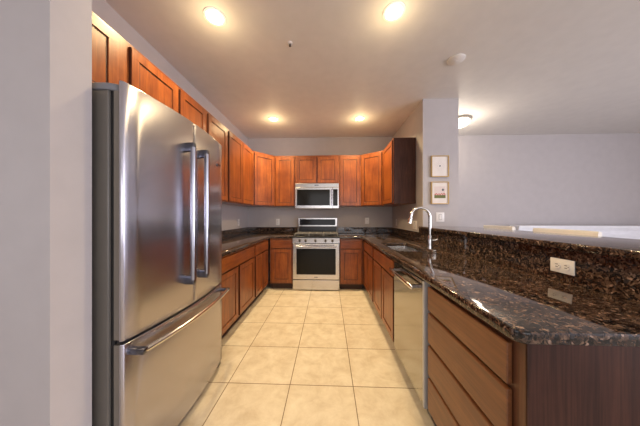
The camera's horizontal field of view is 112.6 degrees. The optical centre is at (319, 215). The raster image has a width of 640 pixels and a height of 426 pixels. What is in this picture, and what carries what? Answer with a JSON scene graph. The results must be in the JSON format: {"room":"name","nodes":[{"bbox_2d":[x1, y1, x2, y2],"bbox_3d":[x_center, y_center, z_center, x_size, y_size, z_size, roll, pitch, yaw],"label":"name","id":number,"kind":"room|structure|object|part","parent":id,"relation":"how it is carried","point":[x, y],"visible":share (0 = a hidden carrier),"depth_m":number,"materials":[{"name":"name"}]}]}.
{"room":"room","nodes":[
{"label":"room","id":0,"kind":"room"},
{"bbox_2d":[0,0,91,425],"bbox_3d":[-2.473,-0.145,0.901,2.990,2.800,0.138,0,0,2],"label":"wall","id":1,"kind":"structure","parent":0,"point":[46,45],"depth_m":0.78,"materials":[{"name":"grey paint"}]},
{"bbox_2d":[92,0,247,230],"bbox_3d":[-1.562,-0.145,2.599,0.120,2.800,3.325,0,0,2],"label":"wall","id":2,"kind":"structure","parent":0,"point":[102,9],"depth_m":2.19,"materials":[{"name":"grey paint"}]},
{"bbox_2d":[92,11,177,111],"bbox_3d":[-1.380,-0.881,1.377,0.333,0.472,0.890,0,0,2],"label":"upper cabinet","id":3,"kind":"object","parent":2,"relation":"attached to","point":[114,59],"visible":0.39,"depth_m":1.35,"materials":[{"name":"brown wood"}]},
{"bbox_3d":[-1.233,-0.878,1.113,0.019,0.417,0.346,0,0,2],"label":"door","id":4,"kind":"part","parent":3,"relation":"part of","materials":[{"name":"brown wood"}]},
{"bbox_3d":[-1.215,-0.878,1.588,0.019,0.417,0.422,0,0,2],"label":"door","id":5,"kind":"part","parent":3,"relation":"part of","materials":[{"name":"brown wood"}]},
{"bbox_2d":[177,85,226,201],"bbox_3d":[-1.346,-0.648,2.271,0.333,0.937,0.891,0,0,2],"label":"upper cabinet","id":6,"kind":"object","parent":2,"relation":"attached to","point":[188,107],"visible":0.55,"depth_m":2.27,"materials":[{"name":"brown wood"}]},
{"bbox_3d":[-1.198,-0.639,2.024,0.019,0.895,0.376,0,0,2],"label":"door","id":7,"kind":"part","parent":6,"relation":"part of","materials":[{"name":"brown wood"}]},
{"bbox_3d":[-1.181,-0.639,2.476,0.019,0.895,0.417,0,0,2],"label":"door","id":8,"kind":"part","parent":6,"relation":"part of","materials":[{"name":"brown wood"}]},
{"bbox_2d":[222,129,252,204],"bbox_3d":[-1.312,-0.648,3.185,0.333,0.937,0.929,0,0,2],"label":"upper cabinet","id":9,"kind":"object","parent":2,"relation":"attached to","point":[239,155],"visible":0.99,"depth_m":3.06,"materials":[{"name":"brown wood"}]},
{"bbox_3d":[-1.163,-0.639,2.952,0.019,0.895,0.425,0,0,2],"label":"door","id":10,"kind":"part","parent":9,"relation":"part of","materials":[{"name":"brown wood"}]},
{"bbox_3d":[-1.146,-0.639,3.401,0.019,0.895,0.441,0,0,2],"label":"door","id":11,"kind":"part","parent":9,"relation":"part of","materials":[{"name":"brown wood"}]},
{"bbox_2d":[222,227,297,238],"bbox_3d":[-0.984,0.280,3.038,0.998,0.120,2.400,0,0,2],"label":"backsplash","id":12,"kind":"structure","parent":2,"relation":"attached to","point":[239,231],"depth_m":4.20,"materials":[{"name":"brown stone"}]},
{"bbox_2d":[178,279,434,425],"bbox_3d":[-1.295,1.305,0.149,5.400,0.100,8.200,0,0,2],"label":"floor","id":13,"kind":"structure","parent":0,"point":[293,357],"depth_m":1.74,"materials":[{"name":"tile"}]},
{"bbox_2d":[92,80,229,425],"bbox_3d":[-1.132,0.330,1.381,0.803,1.850,0.887,0,0,2],"label":"refrigerator","id":14,"kind":"object","parent":13,"relation":"on","point":[157,295],"visible":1,"depth_m":1.07,"materials":[{"name":"silver metal"}]},
{"bbox_3d":[-0.843,-0.021,1.152,0.056,1.148,0.438,0,0,2],"label":"door","id":15,"kind":"part","parent":14,"relation":"part of","materials":[{"name":"silver metal"}]},
{"bbox_3d":[-0.835,0.886,1.373,0.056,0.638,0.881,0,0,2],"label":"freezer drawer","id":16,"kind":"part","parent":14,"relation":"part of","materials":[{"name":"silver metal"}]},
{"bbox_3d":[-0.763,0.610,1.369,0.066,0.025,0.812,0,0,2],"label":"handle","id":17,"kind":"part","parent":14,"relation":"part of","materials":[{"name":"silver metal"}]},
{"bbox_3d":[-0.766,-0.015,1.292,0.033,0.800,0.033,0,0,2],"label":"handle","id":18,"kind":"part","parent":14,"relation":"part of","materials":[{"name":"metal"}]},
{"bbox_3d":[-0.761,-0.015,1.435,0.033,0.800,0.033,0,0,2],"label":"handle","id":19,"kind":"part","parent":14,"relation":"part of","materials":[{"name":"metal"}]},
{"bbox_3d":[-0.826,-0.021,1.594,0.056,1.148,0.438,0,0,2],"label":"door","id":20,"kind":"part","parent":14,"relation":"part of","materials":[{"name":"silver metal"}]},
{"bbox_2d":[220,245,253,337],"bbox_3d":[-1.202,0.819,2.399,0.580,0.871,1.102,0,0,2],"label":"base cabinet","id":21,"kind":"object","parent":13,"relation":"on","point":[238,266],"visible":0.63,"depth_m":2.36,"materials":[{"name":"brown wood"}]},
{"bbox_3d":[-0.931,0.848,2.124,0.019,0.565,0.514,0,0,2],"label":"door","id":22,"kind":"part","parent":21,"relation":"part of","materials":[{"name":"brown wood"}]},
{"bbox_3d":[-0.921,0.478,2.387,0.019,0.137,1.041,0,0,2],"label":"drawer","id":23,"kind":"part","parent":21,"relation":"part of","materials":[{"name":"brown wood"}]},
{"bbox_3d":[-0.911,0.848,2.671,0.019,0.565,0.472,0,0,2],"label":"door","id":24,"kind":"part","parent":21,"relation":"part of","materials":[{"name":"brown wood"}]},
{"bbox_2d":[222,227,297,256],"bbox_3d":[-0.984,0.300,3.038,0.998,0.161,2.400,0,0,2],"label":"countertop","id":25,"kind":"structure","parent":21,"relation":"on","point":[233,240],"depth_m":3.55,"materials":[{"name":"brown stone"}]},
{"bbox_2d":[249,239,267,306],"bbox_3d":[-1.168,0.819,3.285,0.580,0.871,0.661,0,0,2],"label":"base cabinet","id":26,"kind":"object","parent":13,"relation":"on","point":[261,248],"visible":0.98,"depth_m":3.18,"materials":[{"name":"brown wood"}]},
{"bbox_3d":[-0.893,0.848,3.123,0.019,0.565,0.296,0,0,2],"label":"door","id":27,"kind":"part","parent":26,"relation":"part of","materials":[{"name":"brown wood"}]},
{"bbox_3d":[-0.888,0.478,3.273,0.019,0.137,0.596,0,0,2],"label":"drawer","id":28,"kind":"part","parent":26,"relation":"part of","materials":[{"name":"brown wood"}]},
{"bbox_3d":[-0.882,0.848,3.434,0.019,0.565,0.273,0,0,2],"label":"door","id":29,"kind":"part","parent":26,"relation":"part of","materials":[{"name":"brown wood"}]},
{"bbox_2d":[270,238,292,287],"bbox_3d":[-0.648,0.819,3.907,0.384,0.871,0.580,0,0,2],"label":"base cabinet","id":30,"kind":"object","parent":13,"relation":"on","point":[281,250],"visible":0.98,"depth_m":3.62,"materials":[{"name":"brown wood"}]},
{"bbox_3d":[-0.654,0.848,3.627,0.340,0.565,0.019,0,0,2],"label":"door","id":31,"kind":"part","parent":30,"relation":"part of","materials":[{"name":"brown wood"}]},
{"bbox_3d":[-0.654,0.478,3.627,0.340,0.137,0.019,0,0,2],"label":"drawer","id":32,"kind":"part","parent":30,"relation":"part of","materials":[{"name":"brown wood"}]},
{"bbox_2d":[293,218,339,289],"bbox_3d":[-0.057,0.637,3.854,0.790,1.208,0.675,0,0,2],"label":"gas range","id":33,"kind":"object","parent":13,"relation":"on","point":[316,243],"visible":1,"depth_m":3.58,"materials":[{"name":"silver metal"}]},
{"bbox_3d":[-0.067,0.766,3.594,0.786,0.597,0.038,0,0,2],"label":"oven door","id":34,"kind":"part","parent":33,"relation":"part of","materials":[{"name":"silver metal"}]},
{"bbox_3d":[-0.069,0.507,3.530,0.690,0.025,0.026,0,0,2],"label":"handle","id":35,"kind":"part","parent":33,"relation":"part of","materials":[{"name":"metal"}]},
{"bbox_3d":[-0.066,1.158,3.597,0.786,0.166,0.033,0,0,2],"label":"kick drawer","id":36,"kind":"part","parent":33,"relation":"part of","materials":[{"name":"silver metal"}]},
{"bbox_2d":[293,234,338,236],"bbox_3d":[-0.057,0.351,3.852,0.790,0.017,0.545,0,0,2],"label":"cooktop","id":37,"kind":"object","parent":33,"relation":"in","point":[297,235],"depth_m":3.70,"materials":[{"name":"black metal"}]},
{"bbox_3d":[-0.066,0.415,3.599,0.788,0.086,0.062,0,0,2],"label":"control panel","id":38,"kind":"part","parent":33,"relation":"part of","materials":[{"name":"silver metal"}]},
{"bbox_2d":[339,239,362,288],"bbox_3d":[0.537,0.819,3.862,0.382,0.871,0.580,0,0,2],"label":"base cabinet","id":39,"kind":"object","parent":13,"relation":"on","point":[350,250],"visible":0.98,"depth_m":3.58,"materials":[{"name":"brown wood"}]},
{"bbox_3d":[0.519,0.478,3.582,0.335,0.137,0.019,0,0,2],"label":"drawer","id":40,"kind":"part","parent":39,"relation":"part of","materials":[{"name":"brown wood"}]},
{"bbox_3d":[0.519,0.848,3.582,0.335,0.565,0.019,0,0,2],"label":"door","id":41,"kind":"part","parent":39,"relation":"part of","materials":[{"name":"brown wood"}]},
{"bbox_2d":[364,240,373,301],"bbox_3d":[0.992,0.819,3.151,0.580,0.871,0.764,0,0,2],"label":"base cabinet","id":42,"kind":"object","parent":13,"relation":"on","point":[368,249],"visible":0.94,"depth_m":3.08,"materials":[{"name":"brown wood"}]},
{"bbox_3d":[0.719,0.848,3.340,0.019,0.565,0.330,0,0,2],"label":"door","id":43,"kind":"part","parent":42,"relation":"part of","materials":[{"name":"brown wood"}]},
{"bbox_3d":[0.712,0.478,3.158,0.019,0.137,0.695,0,0,2],"label":"drawer","id":44,"kind":"part","parent":42,"relation":"part of","materials":[{"name":"brown wood"}]},
{"bbox_3d":[0.705,0.848,2.978,0.019,0.565,0.335,0,0,2],"label":"door","id":45,"kind":"part","parent":42,"relation":"part of","materials":[{"name":"brown wood"}]},
{"bbox_2d":[373,247,416,341],"bbox_3d":[0.961,0.819,2.314,0.580,0.871,0.900,0,0,2],"label":"base cabinet","id":46,"kind":"object","parent":13,"relation":"on","point":[383,278],"visible":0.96,"depth_m":2.23,"materials":[{"name":"brown wood"}]},
{"bbox_3d":[0.689,0.848,2.546,0.019,0.565,0.390,0,0,2],"label":"door","id":47,"kind":"part","parent":46,"relation":"part of","materials":[{"name":"brown wood"}]},
{"bbox_3d":[0.680,0.478,2.331,0.019,0.137,0.820,0,0,2],"label":"drawer","id":48,"kind":"part","parent":46,"relation":"part of","materials":[{"name":"brown wood"}]},
{"bbox_3d":[0.673,0.848,2.121,0.019,0.565,0.400,0,0,2],"label":"door","id":49,"kind":"part","parent":46,"relation":"part of","materials":[{"name":"brown wood"}]},
{"bbox_2d":[389,261,435,425],"bbox_3d":[0.901,0.821,1.559,0.632,0.867,0.600,0,0,2],"label":"dishwasher","id":50,"kind":"object","parent":13,"relation":"on","point":[411,311],"visible":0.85,"depth_m":1.44,"materials":[{"name":"silver metal"}]},
{"bbox_3d":[0.594,0.455,1.598,0.016,0.028,0.485,0,0,2],"label":"handle","id":51,"kind":"part","parent":50,"relation":"part of","materials":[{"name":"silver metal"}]},
{"bbox_3d":[0.654,0.773,1.581,0.034,0.753,0.574,0,0,2],"label":"door","id":52,"kind":"part","parent":50,"relation":"part of","materials":[{"name":"silver metal"}]},
{"bbox_3d":[0.640,0.771,1.281,0.040,0.757,0.026,0,0,2],"label":"edge trim","id":53,"kind":"part","parent":50,"relation":"part of","materials":[{"name":"silver metal"}]},
{"bbox_2d":[428,285,639,425],"bbox_3d":[0.952,0.819,0.942,0.667,0.871,0.618,0,0,2],"label":"base cabinet","id":54,"kind":"object","parent":13,"relation":"on","point":[479,375],"visible":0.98,"depth_m":0.69,"materials":[{"name":"brown wood"}]},
{"bbox_3d":[0.629,1.038,0.972,0.019,0.185,0.554,0,0,2],"label":"drawer","id":55,"kind":"part","parent":54,"relation":"part of","materials":[{"name":"brown wood"}]},
{"bbox_3d":[0.629,0.842,0.972,0.019,0.173,0.554,0,0,2],"label":"drawer","id":56,"kind":"part","parent":54,"relation":"part of","materials":[{"name":"brown wood"}]},
{"bbox_3d":[0.629,0.652,0.972,0.019,0.172,0.554,0,0,2],"label":"drawer","id":57,"kind":"part","parent":54,"relation":"part of","materials":[{"name":"brown wood"}]},
{"bbox_3d":[0.629,0.481,0.972,0.019,0.136,0.554,0,0,2],"label":"drawer","id":58,"kind":"part","parent":54,"relation":"part of","materials":[{"name":"brown wood"}]},
{"bbox_2d":[338,227,639,346],"bbox_3d":[0.813,0.276,2.395,1.053,0.210,3.548,0,0,2],"label":"countertop","id":59,"kind":"structure","parent":54,"relation":"on","point":[512,287],"depth_m":0.98,"materials":[{"name":"brown stone"}]},
{"bbox_2d":[387,246,418,250],"bbox_3d":[0.926,0.470,2.394,0.346,0.176,0.669,0,0,2],"label":"sink","id":60,"kind":"object","parent":59,"relation":"in","point":[396,248],"visible":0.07,"depth_m":2.72,"materials":[{"name":"metal"}]},
{"bbox_2d":[407,206,437,250],"bbox_3d":[1.075,0.121,2.231,0.282,0.440,0.224,0,0,28],"label":"kitchen faucet","id":61,"kind":"object","parent":59,"relation":"on","point":[430,240],"visible":1,"depth_m":2.19,"materials":[{"name":"silver metal"}]},
{"bbox_3d":[1.036,0.053,2.203,0.226,0.305,0.030,0,0,2],"label":"spout","id":62,"kind":"part","parent":61,"relation":"part of","materials":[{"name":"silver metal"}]},
{"bbox_2d":[550,257,574,275],"bbox_3d":[1.261,0.261,1.113,0.009,0.074,0.116,0,0,2],"label":"power outlet","id":63,"kind":"object","parent":59,"relation":"attached to","point":[559,265],"visible":1,"depth_m":1.11,"materials":[{"name":"white plastic"}]},
{"bbox_2d":[553,262,560,267],"bbox_3d":[1.260,0.261,1.135,0.003,0.035,0.035,0,0,2],"label":"receptacle","id":64,"kind":"object","parent":63,"relation":"attached to","point":[555,264],"depth_m":1.13,"materials":[{"name":"white plastic"}]},
{"bbox_2d":[562,264,569,270],"bbox_3d":[1.258,0.261,1.091,0.003,0.035,0.035,0,0,2],"label":"receptacle","id":65,"kind":"object","parent":63,"relation":"attached to","point":[565,267],"depth_m":1.09,"materials":[{"name":"white plastic"}]},
{"bbox_3d":[0.950,0.819,0.634,0.647,0.871,0.004,0,0,2],"label":"panel","id":66,"kind":"part","parent":54,"relation":"part of","materials":[{"name":"laminate"}]},
{"bbox_2d":[105,0,639,138],"bbox_3d":[1.503,-1.595,0.043,11.200,0.100,8.400,0,0,2],"label":"ceiling","id":67,"kind":"structure","parent":0,"point":[529,67],"depth_m":2.12,"materials":[{"name":"paint"}]},
{"bbox_2d":[203,6,225,26],"bbox_3d":[-0.816,-1.541,1.654,0.164,0.008,0.164,0,0,2],"label":"recessed light","id":68,"kind":"object","parent":67,"relation":"in","point":[214,17],"visible":1,"depth_m":1.65,"materials":[{"name":"white paint"}]},
{"bbox_2d":[268,117,278,121],"bbox_3d":[-0.741,-1.541,3.399,0.164,0.008,0.164,0,0,2],"label":"recessed light","id":69,"kind":"object","parent":67,"relation":"in","point":[274,119],"visible":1,"depth_m":3.40,"materials":[{"name":"white paint"}]},
{"bbox_2d":[354,116,364,120],"bbox_3d":[0.626,-1.541,3.379,0.164,0.008,0.164,0,0,2],"label":"recessed light","id":70,"kind":"object","parent":67,"relation":"in","point":[358,118],"visible":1,"depth_m":3.37,"materials":[{"name":"white paint"}]},
{"bbox_2d":[383,1,405,21],"bbox_3d":[0.559,-1.541,1.613,0.164,0.008,0.164,0,0,2],"label":"recessed light","id":71,"kind":"object","parent":67,"relation":"in","point":[393,11],"visible":1,"depth_m":1.60,"materials":[{"name":"white paint"}]},
{"bbox_2d":[447,54,465,65],"bbox_3d":[1.343,-1.532,2.106,0.156,0.024,0.156,0,0,2],"label":"smoke detector","id":72,"kind":"object","parent":67,"relation":"attached to","point":[456,59],"visible":1,"depth_m":2.08,"materials":[{"name":"paint"}]},
{"bbox_2d":[459,115,471,127],"bbox_3d":[2.232,-1.484,3.418,0.320,0.122,0.320,0,0,2],"label":"flush ceiling light","id":73,"kind":"object","parent":67,"relation":"attached to","point":[464,120],"visible":0.56,"depth_m":3.30,"materials":[{"name":"white glass"}]},
{"bbox_3d":[2.232,-1.466,3.418,0.290,0.086,0.290,0,0,2],"label":"lamp shade","id":74,"kind":"part","parent":73,"relation":"part of","materials":[{"name":"white glass"}]},
{"bbox_2d":[392,98,458,231],"bbox_3d":[1.613,-0.145,3.474,0.460,2.800,1.335,0,0,2],"label":"wall column","id":75,"kind":"structure","parent":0,"point":[434,123],"depth_m":2.81,"materials":[{"name":"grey paint"}]},
{"bbox_2d":[382,138,415,204],"bbox_3d":[1.210,-0.648,3.333,0.331,0.937,0.582,0,0,2],"label":"upper cabinet","id":76,"kind":"object","parent":75,"relation":"attached to","point":[399,156],"visible":1,"depth_m":3.04,"materials":[{"name":"brown wood"}]},
{"bbox_3d":[1.054,-0.639,3.340,0.019,0.895,0.525,0,0,2],"label":"door","id":77,"kind":"part","parent":76,"relation":"part of","materials":[{"name":"brown wood"}]},
{"bbox_3d":[1.209,-0.648,3.043,0.311,0.937,0.004,0,0,2],"label":"panel","id":78,"kind":"part","parent":76,"relation":"part of","materials":[{"name":"laminate"}]},
{"bbox_2d":[413,221,416,229],"bbox_3d":[1.362,0.130,3.071,0.010,0.124,0.152,0,0,2],"label":"light switch","id":79,"kind":"object","parent":75,"relation":"attached to","point":[414,222],"visible":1,"depth_m":3.04,"materials":[{"name":"white plastic"}]},
{"bbox_2d":[431,182,448,203],"bbox_3d":[1.569,-0.302,2.793,0.226,0.294,0.027,0,0,2],"label":"framed picture","id":80,"kind":"object","parent":75,"relation":"attached to","point":[439,190],"visible":1,"depth_m":2.79,"materials":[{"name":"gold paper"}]},
{"bbox_2d":[431,155,448,176],"bbox_3d":[1.569,-0.650,2.793,0.226,0.278,0.027,0,0,2],"label":"framed picture","id":81,"kind":"object","parent":75,"relation":"attached to","point":[439,163],"visible":1,"depth_m":2.79,"materials":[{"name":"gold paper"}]},
{"bbox_2d":[436,212,443,221],"bbox_3d":[1.580,0.015,2.802,0.106,0.124,0.010,0,0,2],"label":"light switch","id":82,"kind":"object","parent":75,"relation":"attached to","point":[439,215],"visible":1,"depth_m":2.80,"materials":[{"name":"white plastic"}]},
{"bbox_2d":[248,133,639,279],"bbox_3d":[2.860,-0.145,4.154,8.800,2.800,0.120,0,0,2],"label":"wall","id":83,"kind":"structure","parent":0,"point":[542,179],"depth_m":4.06,"materials":[{"name":"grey paint"}]},
{"bbox_2d":[235,151,275,206],"bbox_3d":[-1.144,-0.648,3.946,0.610,0.937,0.596,0,0,2],"label":"upper cabinet","id":84,"kind":"object","parent":83,"relation":"attached to","point":[263,164],"visible":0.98,"depth_m":3.78,"materials":[{"name":"brown wood"}]},
{"bbox_3d":[-0.985,-0.639,3.799,0.019,0.895,0.398,0,0,44],"label":"door","id":85,"kind":"part","parent":84,"relation":"part of","materials":[{"name":"brown wood"}]},
{"bbox_2d":[275,156,294,206],"bbox_3d":[-0.642,-0.648,4.081,0.377,0.937,0.288,0,0,2],"label":"upper cabinet","id":86,"kind":"object","parent":83,"relation":"attached to","point":[284,165],"visible":1,"depth_m":3.94,"materials":[{"name":"brown wood"}]},
{"bbox_2d":[295,155,338,183],"bbox_3d":[-0.049,-0.857,4.059,0.802,0.520,0.288,0,0,2],"label":"upper cabinet","id":87,"kind":"object","parent":83,"relation":"attached to","point":[314,168],"visible":1,"depth_m":3.92,"materials":[{"name":"brown wood"}]},
{"bbox_3d":[-0.252,-0.848,3.932,0.367,0.478,0.019,0,0,2],"label":"door","id":88,"kind":"part","parent":87,"relation":"part of","materials":[{"name":"brown wood"}]},
{"bbox_2d":[295,183,338,208],"bbox_3d":[-0.050,-0.365,4.017,0.798,0.458,0.365,0,0,2],"label":"microwave","id":89,"kind":"object","parent":87,"relation":"attached to","point":[307,195],"visible":1,"depth_m":3.88,"materials":[{"name":"silver metal"}]},
{"bbox_3d":[-0.114,-0.329,3.889,0.681,0.381,0.025,0,0,2],"label":"door","id":90,"kind":"part","parent":89,"relation":"part of","materials":[{"name":"silver metal"}]},
{"bbox_3d":[0.286,-0.329,3.874,0.114,0.381,0.023,0,0,2],"label":"control panel","id":91,"kind":"part","parent":89,"relation":"part of","materials":[{"name":"silver metal"}]},
{"bbox_3d":[0.144,-0.848,3.917,0.367,0.478,0.019,0,0,2],"label":"door","id":92,"kind":"part","parent":87,"relation":"part of","materials":[{"name":"brown wood"}]},
{"bbox_2d":[339,155,360,206],"bbox_3d":[0.554,-0.648,4.036,0.397,0.937,0.288,0,0,2],"label":"upper cabinet","id":93,"kind":"object","parent":83,"relation":"attached to","point":[349,165],"visible":0.99,"depth_m":3.90,"materials":[{"name":"brown wood"}]},
{"bbox_2d":[338,227,418,240],"bbox_3d":[0.856,0.280,3.534,1.053,0.120,1.268,0,0,2],"label":"backsplash","id":94,"kind":"structure","parent":83,"relation":"attached to","point":[414,235],"depth_m":4.13,"materials":[{"name":"brown stone"}]},
{"bbox_2d":[360,151,400,206],"bbox_3d":[1.074,-0.648,3.895,0.646,0.937,0.530,0,0,2],"label":"upper cabinet","id":95,"kind":"object","parent":83,"relation":"attached to","point":[371,163],"visible":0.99,"depth_m":3.75,"materials":[{"name":"brown wood"}]},
{"bbox_3d":[0.907,-0.639,3.760,0.380,0.895,0.019,0,0,40],"label":"door","id":96,"kind":"part","parent":95,"relation":"part of","materials":[{"name":"brown wood"}]},
{"bbox_2d":[521,230,639,238],"bbox_3d":[5.316,0.750,3.751,3.620,1.010,0.100,0,0,2],"label":"wall","id":97,"kind":"structure","parent":0,"point":[602,231],"depth_m":3.71,"materials":[{"name":"white paint"}]},
{"bbox_2d":[510,225,639,236],"bbox_3d":[5.301,0.263,3.751,3.650,0.185,0.200,0,0,2],"label":"trim","id":98,"kind":"structure","parent":97,"relation":"attached to","point":[518,227],"depth_m":3.69,"materials":[{"name":"white paint"}]},
{"bbox_3d":[4.201,1.305,-0.060,5.600,0.100,8.200,0,0,2],"label":"floor","id":99,"kind":"structure","parent":0,"visible":0},
{"bbox_2d":[483,225,515,229],"bbox_3d":[2.141,0.690,2.711,0.436,1.130,0.460,0,0,2],"label":"bar stool","id":100,"kind":"object","parent":99,"relation":"on","point":[484,226],"visible":0.14,"depth_m":2.72,"materials":[{"name":"beige fabric"}]},
{"bbox_2d":[533,228,601,236],"bbox_3d":[2.113,0.690,1.961,0.436,1.130,0.540,0,0,2],"label":"bar stool","id":101,"kind":"object","parent":99,"relation":"on","point":[562,231],"visible":0.17,"depth_m":1.93,"materials":[{"name":"beige fabric"}]},
{"bbox_3d":[1.391,0.712,1.715,0.150,1.085,2.197,0,0,2],"label":"wall","id":102,"kind":"structure","parent":0,"visible":0},
{"bbox_2d":[418,226,639,259],"bbox_3d":[1.561,0.152,1.688,0.608,0.034,2.233,0,0,2],"label":"countertop","id":103,"kind":"structure","parent":102,"relation":"on","point":[610,246],"depth_m":1.23,"materials":[{"name":"brown stone"}]}
]}

